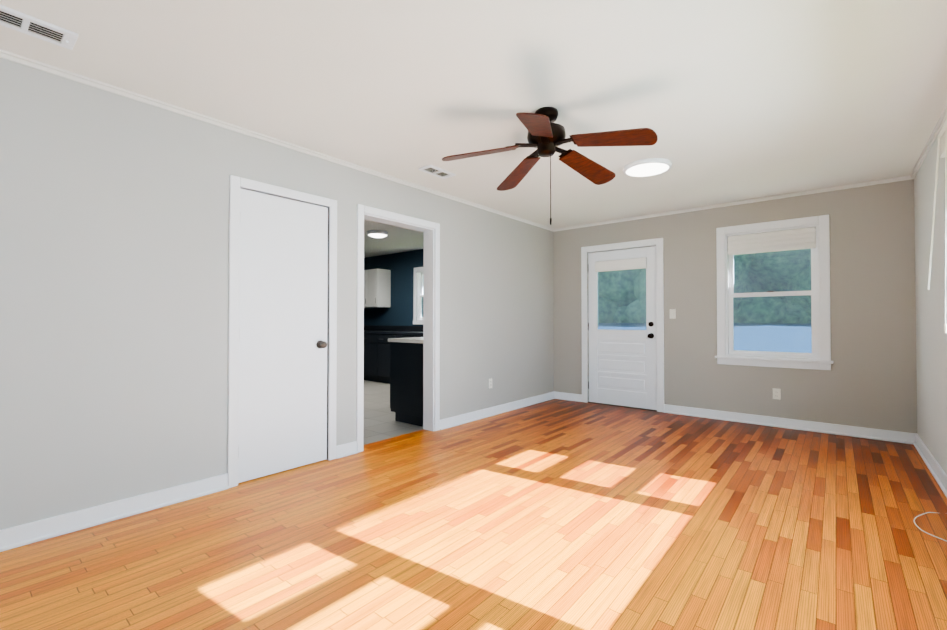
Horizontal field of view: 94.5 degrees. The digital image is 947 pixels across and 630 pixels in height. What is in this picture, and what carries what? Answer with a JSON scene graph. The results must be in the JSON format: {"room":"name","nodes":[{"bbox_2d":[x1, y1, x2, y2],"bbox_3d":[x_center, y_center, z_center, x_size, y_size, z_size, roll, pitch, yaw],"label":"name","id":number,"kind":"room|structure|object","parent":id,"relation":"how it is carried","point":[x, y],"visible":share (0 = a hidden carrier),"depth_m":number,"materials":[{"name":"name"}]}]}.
{"room":"empty living room","nodes":[
{"label":"empty living room","id":0,"kind":"room"},
{"bbox_2d":[0,58,553,529],"bbox_3d":[-1.002,-0.052,3.831,0.140,2.440,6.610,-1,-1,40],"label":"wall","id":1,"kind":"structure","parent":0,"point":[114,266],"depth_m":2.60,"materials":[{"name":"paint"}]},
{"bbox_2d":[0,473,228,551],"bbox_3d":[-2.277,1.096,2.145,0.030,0.100,2.010,-1,-1,40],"label":"baseboard","id":2,"kind":"structure","parent":1,"relation":"attached to","point":[34,532],"depth_m":2.43,"materials":[{"name":"paint"}]},
{"bbox_2d":[0,49,555,231],"bbox_3d":[-0.893,-1.255,3.847,0.028,0.034,6.470,-1,-1,40],"label":"crown molding","id":3,"kind":"structure","parent":1,"relation":"attached to","point":[29,62],"depth_m":2.86,"materials":[{"name":"paint"}]},
{"bbox_2d":[227,175,336,487],"bbox_3d":[-1.433,0.111,3.296,0.158,2.100,0.820,-1,-1,40],"label":"door frame","id":4,"kind":"structure","parent":1,"relation":"attached to","point":[237,183],"depth_m":2.98,"materials":[{"name":"paint"}]},
{"bbox_2d":[238,188,327,482],"bbox_3d":[-1.379,0.141,3.248,0.113,2.023,0.686,-1,-1,40],"label":"closet door","id":5,"kind":"structure","parent":1,"relation":"in","point":[283,310],"depth_m":3.23,"materials":[{"name":"paint"}]},
{"bbox_2d":[356,204,439,452],"bbox_3d":[-0.726,0.115,4.152,0.163,2.115,1.000,-1,-1,40],"label":"door frame","id":6,"kind":"structure","parent":1,"relation":"attached to","point":[431,331],"depth_m":4.44,"materials":[{"name":"paint"}]},
{"bbox_2d":[440,391,555,429],"bbox_3d":[0.412,1.138,5.390,0.030,0.100,2.380,-1,-1,40],"label":"baseboard","id":7,"kind":"structure","parent":1,"relation":"attached to","point":[457,420],"depth_m":5.16,"materials":[{"name":"paint"}]},
{"bbox_2d":[364,249,422,325],"bbox_3d":[-1.997,-0.015,6.706,5.059,2.440,3.449,-1,-1,40],"label":"wall","id":8,"kind":"structure","parent":0,"point":[401,266],"depth_m":8.51,"materials":[{"name":"blue paint"}]},
{"bbox_2d":[364,270,367,307],"bbox_3d":[-2.105,-0.517,8.810,0.314,0.740,0.342,-1,-1,40],"label":"upper cabinet","id":9,"kind":"object","parent":8,"relation":"attached to","point":[365,271],"depth_m":8.59,"materials":[{"name":"white wood"}]},
{"bbox_2d":[368,269,390,307],"bbox_3d":[-1.863,-0.520,8.610,0.314,0.740,0.342,-1,-1,40],"label":"upper cabinet","id":10,"kind":"object","parent":8,"relation":"attached to","point":[377,288],"depth_m":8.49,"materials":[{"name":"white wood"}]},
{"bbox_2d":[413,267,422,323],"bbox_3d":[-0.666,-0.359,7.917,1.070,1.060,0.175,-1,-1,40],"label":"kitchen window","id":11,"kind":"structure","parent":8,"relation":"in","point":[421,306],"depth_m":8.18,"materials":[{"name":"paint"}]},
{"bbox_2d":[0,380,946,629],"bbox_3d":[-1.481,1.204,4.303,9.180,0.060,6.750,-1,-1,40],"label":"floor","id":12,"kind":"structure","parent":0,"point":[556,514],"depth_m":2.23,"materials":[{"name":"brown wood"}]},
{"bbox_2d":[364,333,375,381],"bbox_3d":[-1.722,0.786,8.289,0.490,0.880,0.630,-1,-1,40],"label":"base cabinet","id":13,"kind":"object","parent":12,"relation":"on","point":[369,338],"depth_m":8.04,"materials":[{"name":"black wood"}]},
{"bbox_2d":[376,333,395,383],"bbox_3d":[-1.345,0.782,7.976,0.490,0.880,0.630,-1,-1,40],"label":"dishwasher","id":14,"kind":"object","parent":12,"relation":"on","point":[377,356],"depth_m":7.80,"materials":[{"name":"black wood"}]},
{"bbox_2d":[388,341,422,426],"bbox_3d":[-0.532,0.743,4.972,0.592,0.880,0.583,-1,-1,40],"label":"base cabinet","id":15,"kind":"object","parent":12,"relation":"on","point":[406,381],"depth_m":4.76,"materials":[{"name":"black wood"}]},
{"bbox_2d":[388,337,422,344],"bbox_3d":[-0.170,0.289,5.420,0.598,0.040,1.775,-1,-1,40],"label":"countertop","id":16,"kind":"structure","parent":15,"relation":"on","point":[411,340],"depth_m":4.74,"materials":[{"name":"white stone"}]},
{"bbox_2d":[396,333,415,337],"bbox_3d":[-0.968,0.778,7.664,0.490,0.880,0.630,-1,-1,40],"label":"base cabinet","id":17,"kind":"object","parent":12,"relation":"on","point":[398,335],"depth_m":7.42,"materials":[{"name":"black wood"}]},
{"bbox_2d":[913,512,946,541],"bbox_3d":[2.486,1.001,2.305,0.231,0.307,0.853,-1,-1,40],"label":"cord","id":18,"kind":"object","parent":12,"relation":"on","point":[924,531],"visible":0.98,"depth_m":2.39,"materials":[{"name":"white plastic"}]},
{"bbox_2d":[0,0,946,257],"bbox_3d":[-1.481,-1.326,4.335,9.180,0.120,6.750,-1,-1,40],"label":"ceiling","id":19,"kind":"structure","parent":0,"point":[727,101],"depth_m":2.42,"materials":[{"name":"paint"}]},
{"bbox_2d":[0,4,77,49],"bbox_3d":[-1.985,-1.283,1.940,0.160,0.025,0.330,-1,-1,40],"label":"ceiling vent","id":20,"kind":"object","parent":19,"relation":"in","point":[10,18],"visible":0.98,"depth_m":1.96,"materials":[{"name":"metal"}]},
{"bbox_2d":[367,230,387,237],"bbox_3d":[-1.427,-1.194,6.516,0.310,0.085,0.310,-1,-1,40],"label":"flush-mount light","id":21,"kind":"object","parent":19,"relation":"attached to","point":[377,233],"visible":1,"depth_m":6.42,"materials":[{"name":"paint"}]},
{"bbox_2d":[418,165,455,178],"bbox_3d":[-0.319,-1.258,3.872,0.150,0.025,0.320,-1,-1,40],"label":"ceiling vent","id":22,"kind":"object","parent":19,"relation":"in","point":[436,171],"visible":1,"depth_m":3.86,"materials":[{"name":"metal"}]},
{"bbox_2d":[442,107,657,224],"bbox_3d":[0.499,-0.926,2.761,1.244,0.720,1.265,-1,-1,40],"label":"ceiling fan","id":23,"kind":"object","parent":19,"relation":"hanging from","point":[546,136],"visible":1,"depth_m":2.71,"materials":[{"name":"brown wood"}]},
{"bbox_2d":[623,158,671,176],"bbox_3d":[1.482,-1.252,3.742,0.390,0.040,0.390,-1,-1,40],"label":"recessed light","id":24,"kind":"object","parent":19,"relation":"in","point":[647,167],"visible":0.98,"depth_m":3.67,"materials":[{"name":"paint"}]},
{"bbox_2d":[554,179,916,432],"bbox_3d":[0.627,-0.013,6.864,9.180,2.440,0.140,-1,-1,40],"label":"wall","id":25,"kind":"structure","parent":0,"point":[868,379],"depth_m":4.48,"materials":[{"name":"paint"}]},
{"bbox_2d":[556,392,581,401],"bbox_3d":[1.331,1.148,6.155,0.410,0.100,0.030,-1,-1,40],"label":"baseboard","id":26,"kind":"structure","parent":25,"relation":"attached to","point":[559,395],"depth_m":6.14,"materials":[{"name":"paint"}]},
{"bbox_2d":[588,246,656,409],"bbox_3d":[1.908,0.162,5.698,0.906,2.032,0.124,-1,-1,40],"label":"front door","id":27,"kind":"structure","parent":25,"relation":"in","point":[622,367],"depth_m":5.69,"materials":[{"name":"paint"}]},
{"bbox_2d":[581,238,663,411],"bbox_3d":[1.953,0.125,5.750,1.080,2.135,0.160,-1,-1,40],"label":"door frame","id":28,"kind":"structure","parent":25,"relation":"attached to","point":[657,243],"depth_m":5.53,"materials":[{"name":"paint"}]},
{"bbox_2d":[670,309,675,318],"bbox_3d":[2.404,-0.013,5.290,0.070,0.115,0.015,-1,-1,40],"label":"switch plate","id":29,"kind":"object","parent":25,"relation":"attached to","point":[672,313],"visible":1,"depth_m":5.28,"materials":[{"name":"white plastic"}]},
{"bbox_2d":[556,176,907,230],"bbox_3d":[2.572,-1.238,5.159,3.630,0.034,0.028,-1,-1,40],"label":"crown molding","id":30,"kind":"structure","parent":25,"relation":"attached to","point":[903,178],"depth_m":4.77,"materials":[{"name":"paint"}]},
{"bbox_2d":[715,214,833,369],"bbox_3d":[3.191,-0.221,4.710,1.040,1.550,0.190,-1,-1,40],"label":"window","id":31,"kind":"structure","parent":25,"relation":"in","point":[812,292],"depth_m":4.65,"materials":[{"name":"paint"}]},
{"bbox_2d":[728,227,815,254],"bbox_3d":[3.172,-0.782,4.695,0.782,0.213,0.040,-1,-1,40],"label":"window shade","id":32,"kind":"object","parent":31,"relation":"attached to","point":[793,239],"visible":1,"depth_m":4.66,"materials":[{"name":"fabric"}]},
{"bbox_2d":[773,388,780,399],"bbox_3d":[3.199,0.833,4.623,0.070,0.115,0.010,-1,-1,40],"label":"electrical outlet","id":33,"kind":"object","parent":25,"relation":"attached to","point":[776,393],"visible":1,"depth_m":4.62,"materials":[{"name":"white plastic"}]},
{"bbox_2d":[664,404,911,443],"bbox_3d":[3.145,1.129,4.652,2.140,0.100,0.030,-1,-1,40],"label":"baseboard","id":34,"kind":"structure","parent":25,"relation":"attached to","point":[837,429],"depth_m":4.50,"materials":[{"name":"paint"}]},
{"bbox_2d":[914,136,946,473],"bbox_3d":[1.955,-0.084,1.381,0.140,2.440,6.610,-1,-1,40],"label":"wall","id":35,"kind":"structure","parent":0,"point":[931,352],"depth_m":3.31,"materials":[{"name":"paint"}]},
{"bbox_2d":[908,104,946,179],"bbox_3d":[1.935,-1.285,1.505,0.028,0.034,6.470,-1,-1,40],"label":"crown molding","id":36,"kind":"structure","parent":35,"relation":"attached to","point":[943,117],"depth_m":3.20,"materials":[{"name":"paint"}]},
{"bbox_2d":[912,433,946,497],"bbox_3d":[1.934,1.087,1.474,0.030,0.100,6.470,-1,-1,40],"label":"baseboard","id":37,"kind":"structure","parent":35,"relation":"attached to","point":[938,473],"depth_m":3.28,"materials":[{"name":"paint"}]},
{"bbox_2d":[938,119,946,157],"bbox_3d":[1.847,-1.008,1.457,0.063,0.140,2.900,-1,-1,40],"label":"blind stack","id":38,"kind":"object","parent":35,"relation":"attached to","point":[941,134],"visible":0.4,"depth_m":2.50,"materials":[{"name":"white fabric"}]},
{"bbox_2d":[927,126,946,332],"bbox_3d":[2.619,-0.460,2.474,0.055,1.120,0.268,-1,-1,40],"label":"blind cord","id":39,"kind":"object","parent":38,"relation":"hanging from","point":[932,230],"visible":0.98,"depth_m":2.53,"materials":[{"name":"white fabric"}]},
{"label":"outside","id":40,"kind":"structure","parent":0,"visible":0},
{"bbox_3d":[16.832,1.844,17.388,170.000,0.200,170.000,-1,-1,40],"label":"ground","id":41,"kind":"structure","parent":40,"visible":0},
{"bbox_2d":[598,323,811,352],"bbox_3d":[39.948,1.457,45.298,170.000,1.400,97.530,-1,-1,40],"label":"slope","id":42,"kind":"structure","parent":41,"relation":"on","point":[764,333],"depth_m":20.36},
{"bbox_2d":[598,249,810,323],"bbox_3d":[25.544,-8.930,35.700,93.567,21.947,30.686,-1,-1,40],"label":"vegetation","id":43,"kind":"object","parent":42,"relation":"on","point":[635,283],"depth_m":27.30,"materials":[{"name":"green plant"}]}
]}

